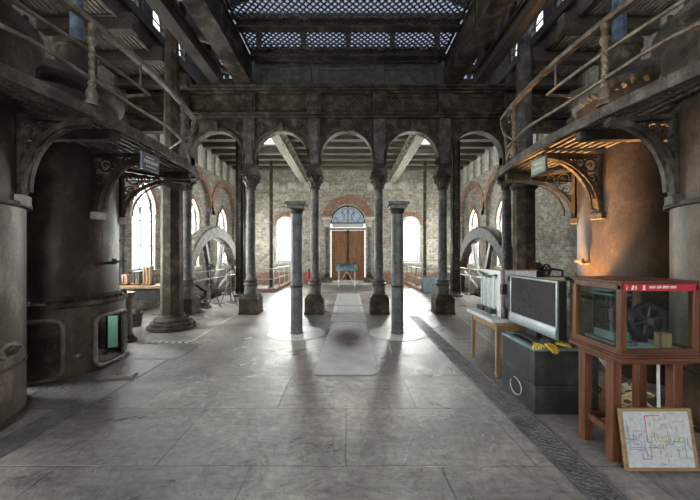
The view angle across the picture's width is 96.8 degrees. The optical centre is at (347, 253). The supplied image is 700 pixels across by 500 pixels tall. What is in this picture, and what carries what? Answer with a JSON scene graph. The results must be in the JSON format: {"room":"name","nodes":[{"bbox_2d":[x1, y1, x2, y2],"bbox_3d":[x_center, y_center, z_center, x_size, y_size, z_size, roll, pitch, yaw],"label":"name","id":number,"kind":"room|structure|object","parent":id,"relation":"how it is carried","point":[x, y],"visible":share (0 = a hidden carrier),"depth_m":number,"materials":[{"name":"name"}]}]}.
{"room":"pumping station museum","nodes":[
{"label":"pumping station museum","id":0,"kind":"room"},
{"bbox_2d":[12,0,235,308],"bbox_3d":[-6.080,-1.625,4.800,0.500,6.450,23.600,0,0,0],"label":"wall","id":1,"kind":"structure","parent":0,"point":[214,193],"depth_m":12.54,"materials":[{"name":"brick"}]},
{"bbox_2d":[119,190,136,289],"bbox_3d":[-5.718,-0.040,8.019,0.405,3.240,0.763,0,0,0],"label":"pipe","id":2,"kind":"object","parent":1,"relation":"attached to","point":[122,240],"visible":0.27,"depth_m":7.68,"materials":[{"name":"metal"}]},
{"bbox_2d":[132,185,151,270],"bbox_3d":[-6.170,-0.835,9.200,0.080,2.631,1.040,0,0,0],"label":"window","id":3,"kind":"structure","parent":1,"relation":"in","point":[139,205],"depth_m":9.29,"materials":[{"name":"grey paint"}]},
{"bbox_2d":[107,0,205,83],"bbox_3d":[-4.360,-5.860,1.300,0.320,2.680,16.600,0,0,0],"label":"wall","id":4,"kind":"structure","parent":0,"point":[148,31],"depth_m":6.77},
{"bbox_2d":[36,12,138,35],"bbox_3d":[-4.950,-4.380,5.930,1.800,0.320,0.200,0,0,0],"label":"beam","id":5,"kind":"structure","parent":4,"relation":"attached to","point":[125,23],"depth_m":5.83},
{"bbox_2d":[18,0,116,16],"bbox_3d":[-5.025,-4.470,5.250,1.450,0.100,1.100,0,0,0],"label":"ceiling panel","id":6,"kind":"object","parent":5,"relation":"attached to","point":[44,8],"visible":0.78,"depth_m":5.64,"materials":[{"name":"metal"}]},
{"bbox_2d":[97,46,164,65],"bbox_3d":[-4.950,-4.380,6.880,1.800,0.320,0.200,0,0,0],"label":"beam","id":7,"kind":"structure","parent":4,"relation":"attached to","point":[156,56],"depth_m":6.78,"materials":[{"name":"wood"}]},
{"bbox_2d":[84,35,150,50],"bbox_3d":[-5.025,-4.470,6.425,1.450,0.100,0.750,0,0,0],"label":"ceiling panel","id":8,"kind":"object","parent":7,"relation":"attached to","point":[134,43],"visible":0.37,"depth_m":6.61,"materials":[{"name":"metal"}]},
{"bbox_2d":[104,66,163,76],"bbox_3d":[-5.025,-4.470,7.350,1.450,0.100,0.800,0,0,0],"label":"ceiling panel","id":9,"kind":"object","parent":7,"relation":"attached to","point":[130,71],"visible":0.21,"depth_m":7.57,"materials":[{"name":"metal"}]},
{"bbox_2d":[114,73,189,88],"bbox_3d":[-4.950,-4.380,7.880,1.800,0.320,0.200,0,0,0],"label":"beam","id":10,"kind":"structure","parent":4,"relation":"attached to","point":[120,82],"depth_m":7.78,"materials":[{"name":"wood"}]},
{"bbox_2d":[262,144,431,146],"bbox_3d":[0.000,-4.660,12.675,11.800,0.080,7.850,0,0,0],"label":"ceiling","id":11,"kind":"structure","parent":0,"point":[264,145],"depth_m":13.30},
{"bbox_2d":[203,142,235,148],"bbox_3d":[-4.780,-4.475,12.690,2.160,0.290,0.260,0,0,0],"label":"joist","id":12,"kind":"object","parent":11,"relation":"attached to","point":[207,145],"visible":0.36,"depth_m":12.56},
{"bbox_2d":[203,134,235,141],"bbox_3d":[-4.780,-4.475,11.880,2.160,0.290,0.260,0,0,0],"label":"joist","id":13,"kind":"object","parent":11,"relation":"attached to","point":[215,138],"visible":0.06,"depth_m":11.76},
{"bbox_2d":[212,147,483,154],"bbox_3d":[0.000,-4.475,13.500,11.720,0.290,0.260,0,0,0],"label":"joist","id":14,"kind":"object","parent":11,"relation":"attached to","point":[264,150],"visible":0.56,"depth_m":13.37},
{"bbox_2d":[220,155,475,160],"bbox_3d":[0.000,-4.475,14.310,11.720,0.290,0.260,0,0,0],"label":"joist","id":15,"kind":"object","parent":11,"relation":"attached to","point":[222,157],"visible":0.56,"depth_m":14.18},
{"bbox_2d":[227,161,468,165],"bbox_3d":[0.000,-4.475,15.120,11.720,0.290,0.260,0,0,0],"label":"joist","id":16,"kind":"object","parent":11,"relation":"attached to","point":[229,163],"visible":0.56,"depth_m":14.99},
{"bbox_2d":[233,166,462,169],"bbox_3d":[0.000,-4.475,15.930,11.720,0.290,0.260,0,0,0],"label":"joist","id":17,"kind":"object","parent":11,"relation":"attached to","point":[234,167],"visible":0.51,"depth_m":15.80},
{"bbox_2d":[291,142,404,148],"bbox_3d":[0.000,-4.475,12.690,5.100,0.290,0.260,0,0,0],"label":"joist","id":18,"kind":"object","parent":11,"relation":"attached to","point":[296,145],"visible":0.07,"depth_m":12.56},
{"bbox_2d":[287,134,408,141],"bbox_3d":[0.000,-4.475,11.880,5.100,0.290,0.260,0,0,0],"label":"joist","id":19,"kind":"object","parent":11,"relation":"attached to","point":[342,138],"visible":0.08,"depth_m":11.76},
{"bbox_2d":[460,134,490,141],"bbox_3d":[4.780,-4.475,11.880,2.160,0.290,0.260,0,0,0],"label":"joist","id":20,"kind":"object","parent":11,"relation":"attached to","point":[469,138],"visible":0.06,"depth_m":11.76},
{"bbox_2d":[460,142,492,148],"bbox_3d":[4.780,-4.475,12.690,2.160,0.290,0.260,0,0,0],"label":"joist","id":21,"kind":"object","parent":11,"relation":"attached to","point":[463,145],"visible":0.36,"depth_m":12.56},
{"bbox_2d":[246,170,449,278],"bbox_3d":[0.000,-1.650,16.775,12.200,6.500,0.550,0,0,0],"label":"wall","id":22,"kind":"structure","parent":0,"point":[340,188],"depth_m":16.60,"materials":[{"name":"brick"}]},
{"bbox_2d":[271,134,305,181],"bbox_3d":[-2.380,-4.060,12.775,0.340,0.480,7.562,0,0,0],"label":"girder","id":23,"kind":"object","parent":22,"relation":"attached to","point":[282,142],"visible":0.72,"depth_m":12.40,"materials":[{"name":"metal"}]},
{"bbox_2d":[322,280,371,284],"bbox_3d":[0.000,1.500,16.350,3.000,0.200,1.000,0,0,0],"label":"step","id":24,"kind":"structure","parent":22,"relation":"attached to","point":[334,282],"depth_m":15.86,"materials":[{"name":"stone"}]},
{"bbox_2d":[321,217,332,282],"bbox_3d":[-1.120,-0.220,16.419,0.600,3.440,0.498,0,0,0],"label":"column","id":25,"kind":"structure","parent":24,"relation":"on","point":[326,278],"depth_m":16.32,"materials":[{"name":"metal"}]},
{"bbox_2d":[363,217,373,282],"bbox_3d":[1.120,-0.220,16.419,0.600,3.440,0.498,0,0,0],"label":"column","id":26,"kind":"structure","parent":24,"relation":"on","point":[369,220],"depth_m":16.32,"materials":[{"name":"grey paint"}]},
{"bbox_2d":[331,205,364,279],"bbox_3d":[0.000,-0.610,16.814,1.880,4.020,0.172,0,0,0],"label":"door","id":27,"kind":"structure","parent":22,"relation":"in","point":[347,230],"depth_m":16.81,"materials":[{"name":"brown wood"}]},
{"bbox_2d":[256,272,449,283],"bbox_3d":[0.000,1.290,16.580,12.000,0.620,0.080,0,0,0],"label":"baseboard","id":28,"kind":"structure","parent":22,"relation":"attached to","point":[259,275],"depth_m":16.54,"materials":[{"name":"metal"}]},
{"bbox_2d":[390,134,423,181],"bbox_3d":[2.380,-4.060,12.775,0.340,0.480,7.562,0,0,0],"label":"girder","id":29,"kind":"object","parent":22,"relation":"attached to","point":[413,142],"visible":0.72,"depth_m":12.44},
{"bbox_2d":[227,0,468,11],"bbox_3d":[0.000,-8.226,1.300,8.920,2.288,16.600,0,0,0],"label":"roof","id":30,"kind":"structure","parent":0,"point":[258,1],"depth_m":9.48,"materials":[{"name":"metal"}]},
{"bbox_2d":[206,0,489,83],"bbox_3d":[0.000,-7.220,9.500,8.684,4.441,0.200,0,0,0],"label":"wall","id":31,"kind":"structure","parent":0,"point":[225,81],"depth_m":9.40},
{"bbox_2d":[260,33,301,46],"bbox_3d":[-2.040,-6.270,9.500,1.280,1.940,0.080,0,0,0],"label":"window","id":32,"kind":"structure","parent":31,"relation":"in","point":[262,33],"depth_m":9.50,"materials":[{"name":"glass"}]},
{"bbox_2d":[305,33,346,45],"bbox_3d":[-0.680,-6.270,9.500,1.280,1.940,0.080,0,0,0],"label":"window","id":33,"kind":"structure","parent":31,"relation":"in","point":[307,33],"depth_m":9.50,"materials":[{"name":"glass"}]},
{"bbox_2d":[349,33,390,46],"bbox_3d":[0.680,-6.270,9.500,1.280,1.940,0.080,0,0,0],"label":"window","id":34,"kind":"structure","parent":31,"relation":"in","point":[351,33],"depth_m":9.50,"materials":[{"name":"glass"}]},
{"bbox_2d":[394,33,435,46],"bbox_3d":[2.040,-6.270,9.500,1.280,1.940,0.080,0,0,0],"label":"window","id":35,"kind":"structure","parent":31,"relation":"in","point":[396,33],"depth_m":9.50,"materials":[{"name":"glass"}]},
{"bbox_2d":[0,284,699,499],"bbox_3d":[0.000,2.692,4.900,12.800,2.216,24.600,0,0,0],"label":"floor","id":36,"kind":"structure","parent":0,"point":[245,413],"depth_m":2.85,"materials":[{"name":"stone"}]},
{"bbox_2d":[0,0,44,430],"bbox_3d":[-3.970,-0.430,2.730,1.880,4.060,1.880,0,0,0],"label":"cylinder","id":37,"kind":"object","parent":36,"relation":"on","point":[16,52],"visible":0.87,"depth_m":2.95,"materials":[{"name":"metal"}]},
{"bbox_2d":[0,62,199,223],"bbox_3d":[-4.138,-1.004,3.513,3.125,1.048,5.225,0,0,0],"label":"platform","id":38,"kind":"object","parent":37,"relation":"attached to","point":[123,143],"visible":0.97,"depth_m":3.58,"materials":[{"name":"metal"}]},
{"bbox_2d":[0,0,195,162],"bbox_3d":[-2.825,-1.977,3.388,0.737,0.901,4.843,0,0,-5],"label":"gallery railing","id":39,"kind":"object","parent":38,"relation":"on","point":[91,95],"visible":0.99,"depth_m":3.30,"materials":[{"name":"metal"}]},
{"bbox_2d":[140,147,158,174],"bbox_3d":[-2.587,-1.220,4.070,0.032,0.280,0.320,0,0,4],"label":"sign","id":40,"kind":"object","parent":38,"relation":"hanging from","point":[148,162],"visible":1,"depth_m":4.03,"materials":[{"name":"blue paint"}]},
{"bbox_2d":[27,0,127,385],"bbox_3d":[-4.170,-1.406,4.500,1.715,5.988,1.655,0,0,0],"label":"cylinder","id":41,"kind":"object","parent":36,"relation":"on","point":[76,304],"visible":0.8,"depth_m":4.07,"materials":[{"name":"metal"}]},
{"bbox_2d":[0,344,200,457],"bbox_3d":[-2.940,1.597,3.850,0.680,0.005,3.300,0,0,0],"label":"strip","id":42,"kind":"object","parent":36,"relation":"on","point":[146,362],"depth_m":3.53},
{"bbox_2d":[96,372,137,379],"bbox_3d":[-2.980,1.571,4.020,0.420,0.042,0.130,0,0,-10],"label":"plank","id":43,"kind":"object","parent":42,"relation":"on","point":[107,376],"visible":1,"depth_m":3.99,"materials":[{"name":"wood"}]},
{"bbox_2d":[126,291,137,342],"bbox_3d":[-4.050,1.150,5.720,0.300,0.900,0.300,0,0,0],"label":"pillar","id":44,"kind":"structure","parent":36,"relation":"on","point":[130,336],"depth_m":5.68,"materials":[{"name":"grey metal"}]},
{"bbox_2d":[133,309,143,326],"bbox_3d":[-4.720,1.415,6.900,0.322,0.370,0.320,0,0,0],"label":"bucket","id":45,"kind":"object","parent":36,"relation":"on","point":[137,314],"visible":0.54,"depth_m":6.83,"materials":[{"name":"grey paint"}]},
{"bbox_2d":[119,283,159,308],"bbox_3d":[-4.800,1.170,7.500,1.300,0.860,0.700,0,0,0],"label":"bench","id":46,"kind":"object","parent":36,"relation":"on","point":[142,292],"visible":0.23,"depth_m":7.20,"materials":[{"name":"brown wood"}]},
{"bbox_2d":[131,271,142,284],"bbox_3d":[-5.020,0.575,7.420,0.160,0.330,0.200,0,0,0],"label":"model","id":47,"kind":"object","parent":46,"relation":"on","point":[137,275],"visible":0.99,"depth_m":7.37},
{"bbox_2d":[141,266,154,285],"bbox_3d":[-4.750,0.515,7.400,0.200,0.450,0.200,0,0,0],"label":"model","id":48,"kind":"object","parent":46,"relation":"on","point":[149,279],"visible":1,"depth_m":7.35},
{"bbox_2d":[146,0,195,332],"bbox_3d":[-3.820,-2.600,6.750,0.960,8.400,0.960,0,0,0],"label":"column","id":49,"kind":"structure","parent":36,"relation":"on","point":[172,317],"depth_m":6.60,"materials":[{"name":"metal"}]},
{"bbox_2d":[183,165,200,314],"bbox_3d":[-4.367,-0.400,8.450,0.530,4.000,0.530,0,0,0],"label":"column","id":50,"kind":"structure","parent":36,"relation":"on","point":[192,300],"depth_m":8.35,"materials":[{"name":"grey metal"}]},
{"bbox_2d":[124,61,571,165],"bbox_3d":[0.000,-3.875,8.370,11.720,2.950,0.560,0,0,0],"label":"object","id":51,"kind":"object","parent":50,"relation":"on","point":[314,104],"visible":0.93,"depth_m":8.27,"materials":[{"name":"metal"}]},
{"bbox_2d":[145,0,224,83],"bbox_3d":[-3.420,-4.600,4.250,0.340,0.320,7.900,0,0,0],"label":"girder","id":52,"kind":"object","parent":51,"relation":"on","point":[169,12],"visible":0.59,"depth_m":6.44,"materials":[{"name":"metal"}]},
{"bbox_2d":[181,0,252,83],"bbox_3d":[-2.720,-4.780,4.250,0.420,0.680,7.900,0,0,0],"label":"girder","id":53,"kind":"object","parent":51,"relation":"on","point":[213,18],"visible":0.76,"depth_m":6.56,"materials":[{"name":"metal"}]},
{"bbox_2d":[191,17,210,51],"bbox_3d":[-3.245,-4.785,6.897,0.403,0.598,0.883,0,0,-25],"label":"strut","id":54,"kind":"object","parent":53,"relation":"attached to","point":[201,37],"visible":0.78,"depth_m":6.55,"materials":[{"name":"metal"}]},
{"bbox_2d":[235,20,460,32],"bbox_3d":[0.000,-5.085,6.935,4.988,0.170,0.200,0,0,0],"label":"beam","id":55,"kind":"structure","parent":53,"relation":"attached to","point":[242,26],"depth_m":6.87,"materials":[{"name":"metal"}]},
{"bbox_2d":[241,33,454,50],"bbox_3d":[0.000,-5.150,7.442,5.004,0.060,0.799,0,0,0],"label":"ceiling grating","id":56,"kind":"structure","parent":55,"relation":"on","point":[301,47],"depth_m":7.57,"materials":[{"name":"metal"}]},
{"bbox_2d":[249,51,446,60],"bbox_3d":[0.000,-5.085,7.950,4.988,0.170,0.200,0,0,0],"label":"beam","id":57,"kind":"structure","parent":53,"relation":"attached to","point":[254,55],"depth_m":7.91,"materials":[{"name":"metal"}]},
{"bbox_2d":[254,61,441,63],"bbox_3d":[0.000,-5.150,8.215,5.004,0.060,0.314,0,0,0],"label":"ceiling grating","id":58,"kind":"structure","parent":57,"relation":"on","point":[256,62],"depth_m":8.32,"materials":[{"name":"metal"}]},
{"bbox_3d":[0.000,-5.085,5.900,4.988,0.170,0.200,0,0,0],"label":"beam","id":59,"kind":"structure","parent":53,"relation":"attached to","visible":0},
{"bbox_2d":[225,0,470,19],"bbox_3d":[0.000,-5.150,6.418,5.004,0.060,0.819,0,0,0],"label":"ceiling grating","id":60,"kind":"structure","parent":59,"relation":"on","point":[455,16],"depth_m":6.56,"materials":[{"name":"metal"}]},
{"bbox_2d":[443,0,514,83],"bbox_3d":[2.720,-4.780,4.250,0.420,0.680,7.900,0,0,0],"label":"girder","id":61,"kind":"object","parent":51,"relation":"on","point":[482,18],"visible":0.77,"depth_m":6.56,"materials":[{"name":"metal"}]},
{"bbox_2d":[485,17,504,51],"bbox_3d":[3.245,-4.785,6.897,0.403,0.598,0.883,0,0,25],"label":"strut","id":62,"kind":"object","parent":61,"relation":"attached to","point":[494,37],"visible":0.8,"depth_m":6.55,"materials":[{"name":"metal"}]},
{"bbox_2d":[471,0,550,83],"bbox_3d":[3.420,-4.600,4.250,0.340,0.320,7.900,0,0,0],"label":"girder","id":63,"kind":"object","parent":51,"relation":"on","point":[526,12],"visible":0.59,"depth_m":6.44,"materials":[{"name":"metal"}]},
{"bbox_2d":[205,263,220,308],"bbox_3d":[-4.140,0.946,9.275,0.549,1.321,0.479,0,0,0],"label":"tripod","id":64,"kind":"object","parent":36,"relation":"on","point":[211,265],"visible":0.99,"depth_m":9.32,"materials":[{"name":"grey paint"}]},
{"bbox_2d":[192,226,235,299],"bbox_3d":[-5.135,1.600,12.200,1.070,5.340,5.340,0,0,0],"label":"flywheel","id":65,"kind":"object","parent":36,"relation":"on","point":[200,237],"visible":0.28,"depth_m":12.03,"materials":[{"name":"paint"}]},
{"bbox_2d":[192,267,235,301],"bbox_3d":[-4.600,1.060,11.800,0.100,1.080,5.900,0,0,0],"label":"railing","id":66,"kind":"object","parent":36,"relation":"on","point":[226,275],"visible":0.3,"depth_m":10.35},
{"bbox_2d":[219,263,237,305],"bbox_3d":[-3.694,0.946,9.800,0.541,1.321,0.517,0,0,0],"label":"tripod","id":67,"kind":"object","parent":36,"relation":"on","point":[230,266],"visible":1,"depth_m":9.70,"materials":[{"name":"grey paint"}]},
{"bbox_2d":[233,141,245,296],"bbox_3d":[-4.070,-1.360,11.800,0.540,5.920,0.540,0,0,0],"label":"square post","id":68,"kind":"object","parent":36,"relation":"on","point":[240,186],"visible":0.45,"depth_m":11.69,"materials":[{"name":"metal"}]},
{"bbox_2d":[238,164,262,314],"bbox_3d":[-2.632,-0.400,8.450,0.530,4.000,0.530,0,0,0],"label":"column","id":69,"kind":"structure","parent":36,"relation":"on","point":[251,301],"depth_m":8.33,"materials":[{"name":"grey metal"}]},
{"bbox_2d":[234,265,290,292],"bbox_3d":[-3.880,1.090,14.630,1.740,1.020,3.440,0,0,0],"label":"railing","id":70,"kind":"object","parent":36,"relation":"on","point":[285,284],"visible":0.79,"depth_m":13.07,"materials":[{"name":"grey metal"}]},
{"bbox_2d":[268,161,272,287],"bbox_3d":[-3.560,-1.350,14.400,0.320,5.900,0.315,0,0,0],"label":"stanchion","id":71,"kind":"object","parent":36,"relation":"on","point":[270,162],"visible":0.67,"depth_m":14.33,"materials":[{"name":"metal"}]},
{"bbox_2d":[284,201,307,334],"bbox_3d":[-1.040,0.280,6.300,0.420,2.640,0.420,0,0,0],"label":"post","id":72,"kind":"object","parent":36,"relation":"on","point":[296,208],"visible":1,"depth_m":6.19,"materials":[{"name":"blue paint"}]},
{"bbox_2d":[267,326,324,340],"bbox_3d":[-1.040,1.597,6.300,1.160,0.005,1.160,0,0,0],"label":"base","id":73,"kind":"object","parent":36,"relation":"on","point":[282,334],"depth_m":6.16,"materials":[{"name":"stone"}]},
{"bbox_2d":[304,164,324,314],"bbox_3d":[-0.897,-0.400,8.450,0.530,4.000,0.530,0,0,0],"label":"column","id":74,"kind":"structure","parent":36,"relation":"on","point":[315,299],"depth_m":8.33,"materials":[{"name":"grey metal"}]},
{"bbox_2d":[314,322,376,374],"bbox_3d":[-0.025,1.593,5.700,0.870,0.011,3.200,0,0,0],"label":"floor plate","id":75,"kind":"object","parent":36,"relation":"on","point":[347,348],"visible":1,"depth_m":5.01,"materials":[{"name":"metal"}]},
{"bbox_2d":[336,263,357,286],"bbox_3d":[-0.060,1.035,15.300,1.100,1.141,0.439,0,0,0],"label":"display stand","id":76,"kind":"object","parent":36,"relation":"on","point":[346,267],"visible":0.98,"depth_m":15.24,"materials":[{"name":"grey paint"}]},
{"bbox_2d":[368,164,389,314],"bbox_3d":[0.838,-0.400,8.450,0.530,4.000,0.530,0,0,0],"label":"column","id":77,"kind":"structure","parent":36,"relation":"on","point":[378,299],"depth_m":8.33,"materials":[{"name":"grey metal"}]},
{"bbox_2d":[386,201,409,334],"bbox_3d":[1.000,0.280,6.300,0.420,2.640,0.420,0,0,0],"label":"post","id":78,"kind":"object","parent":36,"relation":"on","point":[396,208],"visible":1,"depth_m":6.19,"materials":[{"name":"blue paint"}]},
{"bbox_2d":[369,326,426,340],"bbox_3d":[1.000,1.597,6.300,1.160,0.005,1.160,0,0,0],"label":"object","id":79,"kind":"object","parent":36,"relation":"on","point":[410,334],"depth_m":6.16,"materials":[{"name":"stone"}]},
{"bbox_2d":[423,161,426,275],"bbox_3d":[3.560,-1.350,14.400,0.320,5.900,0.315,0,0,0],"label":"stanchion","id":80,"kind":"object","parent":36,"relation":"on","point":[424,162],"visible":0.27,"depth_m":14.34,"materials":[{"name":"metal"}]},
{"bbox_2d":[422,276,437,292],"bbox_3d":[3.380,1.255,12.750,0.660,0.678,0.232,0,0,0],"label":"panel","id":81,"kind":"object","parent":36,"relation":"on","point":[426,280],"visible":0.71,"depth_m":12.75,"materials":[{"name":"grey paint"}]},
{"bbox_2d":[405,265,461,291],"bbox_3d":[3.880,1.090,14.630,1.740,1.020,3.440,0,0,0],"label":"railing","id":82,"kind":"object","parent":36,"relation":"on","point":[410,284],"visible":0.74,"depth_m":14.07,"materials":[{"name":"metal"}]},
{"bbox_2d":[430,164,455,314],"bbox_3d":[2.572,-0.400,8.450,0.530,4.000,0.530,0,0,0],"label":"column","id":83,"kind":"structure","parent":36,"relation":"on","point":[442,301],"depth_m":8.34,"materials":[{"name":"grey metal"}]},
{"bbox_2d":[450,139,462,296],"bbox_3d":[4.070,-1.360,11.800,0.540,5.920,0.540,0,0,0],"label":"square post","id":84,"kind":"object","parent":36,"relation":"on","point":[455,166],"visible":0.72,"depth_m":11.69,"materials":[{"name":"metal"}]},
{"bbox_2d":[460,226,512,296],"bbox_3d":[5.135,1.600,12.200,1.070,5.340,5.340,0,0,0],"label":"flywheel","id":85,"kind":"object","parent":36,"relation":"on","point":[492,235],"visible":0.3,"depth_m":12.31,"materials":[{"name":"metal"}]},
{"bbox_2d":[469,312,525,377],"bbox_3d":[2.250,1.250,4.430,0.720,0.700,0.860,0,0,0],"label":"side table","id":86,"kind":"object","parent":36,"relation":"on","point":[497,327],"visible":0.52,"depth_m":4.04,"materials":[{"name":"brown wood"}]},
{"bbox_2d":[467,261,537,322],"bbox_3d":[2.220,0.500,4.475,0.700,0.800,0.850,0,0,0],"label":"model","id":87,"kind":"object","parent":86,"relation":"on","point":[495,284],"visible":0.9,"depth_m":4.30,"materials":[{"name":"white paint"}]},
{"bbox_2d":[495,164,512,269],"bbox_3d":[4.308,-0.400,8.450,0.530,4.000,0.530,0,0,0],"label":"column","id":88,"kind":"structure","parent":36,"relation":"on","point":[506,192],"depth_m":8.35,"materials":[{"name":"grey metal"}]},
{"bbox_2d":[408,315,628,499],"bbox_3d":[1.680,1.593,4.520,0.270,0.013,7.050,0,0,0],"label":"strip","id":89,"kind":"object","parent":36,"relation":"on","point":[586,480],"visible":1,"depth_m":2.75,"materials":[{"name":"metal"}]},
{"bbox_2d":[510,0,538,269],"bbox_3d":[3.820,-2.600,6.750,0.960,8.400,0.960,0,0,0],"label":"column","id":90,"kind":"structure","parent":36,"relation":"on","point":[524,233],"depth_m":6.62,"materials":[{"name":"metal"}]},
{"bbox_2d":[503,364,597,413],"bbox_3d":[2.165,1.457,3.420,0.670,0.286,0.640,0,0,0],"label":"crate","id":91,"kind":"object","parent":36,"relation":"on","point":[539,399],"visible":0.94,"depth_m":3.10,"materials":[{"name":"paint"}]},
{"bbox_2d":[502,332,597,384],"bbox_3d":[2.180,1.125,3.420,0.652,0.370,0.652,0,0,0],"label":"crate","id":92,"kind":"object","parent":91,"relation":"on","point":[539,367],"visible":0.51,"depth_m":3.10,"materials":[{"name":"paint"}]},
{"bbox_2d":[509,275,566,343],"bbox_3d":[2.125,0.605,3.515,0.310,0.669,0.890,0,0,0],"label":"television","id":93,"kind":"object","parent":92,"relation":"on","point":[539,305],"visible":0.95,"depth_m":3.36,"materials":[{"name":"black plastic"}]},
{"bbox_2d":[540,339,558,353],"bbox_3d":[2.023,0.920,3.094,0.117,0.110,0.168,0,0,-14],"label":"glove","id":94,"kind":"object","parent":92,"relation":"on","point":[553,348],"visible":1,"depth_m":3.08,"materials":[{"name":"fabric"}]},
{"bbox_2d":[536,262,571,289],"bbox_3d":[4.700,0.900,7.450,1.200,1.400,0.500,0,0,0],"label":"engine","id":95,"kind":"object","parent":36,"relation":"on","point":[541,271],"visible":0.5,"depth_m":7.34,"materials":[{"name":"metal"}]},
{"bbox_2d":[568,0,668,385],"bbox_3d":[4.200,-1.400,4.500,1.659,6.000,1.659,0,0,-29],"label":"cylinder","id":96,"kind":"object","parent":36,"relation":"on","point":[632,239],"visible":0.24,"depth_m":4.09,"materials":[{"name":"brown metal"}]},
{"bbox_2d":[578,346,687,461],"bbox_3d":[2.300,1.192,2.550,0.560,0.815,0.380,0,0,0],"label":"table","id":97,"kind":"object","parent":36,"relation":"on","point":[673,371],"visible":0.46,"depth_m":2.44,"materials":[{"name":"brown wood"}]},
{"bbox_2d":[569,276,699,362],"bbox_3d":[2.260,0.490,2.495,0.610,0.590,0.530,0,0,0],"label":"display case","id":98,"kind":"object","parent":97,"relation":"on","point":[645,352],"visible":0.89,"depth_m":2.26,"materials":[{"name":"brown wood"}]},
{"bbox_2d":[585,287,637,346],"bbox_3d":[2.130,0.480,2.530,0.180,0.460,0.343,0,0,0],"label":"model","id":99,"kind":"object","parent":98,"relation":"on","point":[606,334],"visible":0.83,"depth_m":2.51},
{"bbox_2d":[627,303,665,341],"bbox_3d":[2.370,0.547,2.500,0.288,0.324,0.140,0,0,0],"label":"model","id":100,"kind":"object","parent":98,"relation":"in","point":[638,327],"visible":0.98,"depth_m":2.46},
{"bbox_2d":[654,332,671,347],"bbox_3d":[2.400,0.654,2.370,0.080,0.110,0.060,0,0,0],"label":"wood block","id":101,"kind":"object","parent":98,"relation":"on","point":[661,339],"visible":0.89,"depth_m":2.34,"materials":[{"name":"brown wood"}]},
{"bbox_2d":[598,380,694,426],"bbox_3d":[2.910,1.580,3.335,0.740,0.040,1.030,0,0,0],"label":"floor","id":102,"kind":"structure","parent":36,"relation":"on","point":[601,396],"depth_m":3.31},
{"bbox_2d":[621,383,654,407],"bbox_3d":[2.944,1.409,3.234,0.265,0.294,0.367,0,0,12],"label":"coil","id":103,"kind":"object","parent":102,"relation":"on","point":[650,395],"visible":0.3,"depth_m":3.15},
{"bbox_2d":[656,365,660,407],"bbox_3d":[2.660,1.225,2.660,0.058,0.751,0.058,0,0,-15],"label":"rod","id":104,"kind":"object","parent":102,"relation":"on","point":[657,366],"visible":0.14,"depth_m":2.67,"materials":[{"name":"paint"}]},
{"bbox_2d":[617,408,699,470],"bbox_3d":[2.315,1.382,2.325,0.540,0.433,0.087,0,0,0],"label":"diagram","id":105,"kind":"object","parent":36,"relation":"on","point":[652,439],"visible":1,"depth_m":2.32,"materials":[{"name":"paper"}]},
{"bbox_2d":[651,0,699,433],"bbox_3d":[3.970,-0.430,2.730,1.880,4.060,1.880,0,0,0],"label":"cylinder","id":106,"kind":"object","parent":36,"relation":"on","point":[683,50],"visible":0.73,"depth_m":2.93,"materials":[{"name":"metal"}]},
{"bbox_2d":[496,60,699,223],"bbox_3d":[4.138,-1.004,3.513,3.125,1.048,5.225,0,0,0],"label":"platform","id":107,"kind":"object","parent":106,"relation":"attached to","point":[571,143],"visible":0.97,"depth_m":3.56,"materials":[{"name":"metal"}]},
{"bbox_2d":[531,151,546,176],"bbox_3d":[2.587,-1.220,4.220,0.031,0.280,0.300,0,0,-4],"label":"sign","id":108,"kind":"object","parent":107,"relation":"hanging from","point":[538,166],"visible":1,"depth_m":4.19,"materials":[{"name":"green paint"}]},
{"bbox_2d":[500,0,699,162],"bbox_3d":[2.825,-1.977,3.388,0.737,0.901,4.843,0,0,5],"label":"gallery railing","id":109,"kind":"object","parent":107,"relation":"on","point":[604,95],"visible":1,"depth_m":3.30,"materials":[{"name":"metal"}]},
{"bbox_2d":[490,0,588,83],"bbox_3d":[4.360,-5.860,1.300,0.320,2.680,16.600,0,0,0],"label":"wall","id":110,"kind":"structure","parent":0,"point":[547,31],"depth_m":6.77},
{"bbox_2d":[506,73,581,88],"bbox_3d":[4.950,-4.380,7.880,1.800,0.320,0.200,0,0,0],"label":"beam","id":111,"kind":"structure","parent":110,"relation":"attached to","point":[546,82],"depth_m":7.78,"materials":[{"name":"wood"}]},
{"bbox_2d":[531,46,598,65],"bbox_3d":[4.950,-4.380,6.880,1.800,0.320,0.200,0,0,0],"label":"beam","id":112,"kind":"structure","parent":110,"relation":"attached to","point":[539,56],"depth_m":6.78,"materials":[{"name":"wood"}]},
{"bbox_2d":[532,66,591,76],"bbox_3d":[5.025,-4.470,7.350,1.450,0.100,0.800,0,0,0],"label":"aisle grating","id":113,"kind":"object","parent":112,"relation":"attached to","point":[562,71],"visible":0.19,"depth_m":7.57,"materials":[{"name":"metal"}]},
{"bbox_2d":[545,35,611,50],"bbox_3d":[5.025,-4.470,6.425,1.450,0.100,0.750,0,0,0],"label":"aisle grating","id":114,"kind":"object","parent":112,"relation":"attached to","point":[558,43],"visible":0.41,"depth_m":6.61,"materials":[{"name":"metal"}]},
{"bbox_2d":[557,12,659,35],"bbox_3d":[4.950,-4.380,5.930,1.800,0.320,0.200,0,0,0],"label":"beam","id":115,"kind":"structure","parent":110,"relation":"attached to","point":[568,23],"depth_m":5.83,"materials":[{"name":"wood"}]},
{"bbox_2d":[579,0,677,16],"bbox_3d":[5.025,-4.470,5.250,1.450,0.100,1.100,0,0,0],"label":"aisle grating","id":116,"kind":"object","parent":115,"relation":"attached to","point":[592,8],"visible":0.78,"depth_m":5.64,"materials":[{"name":"metal"}]},
{"bbox_2d":[460,0,683,312],"bbox_3d":[6.080,-1.625,4.800,0.500,6.450,23.600,0,0,0],"label":"wall","id":117,"kind":"structure","parent":0,"point":[480,193],"depth_m":9.84,"materials":[{"name":"brick"}]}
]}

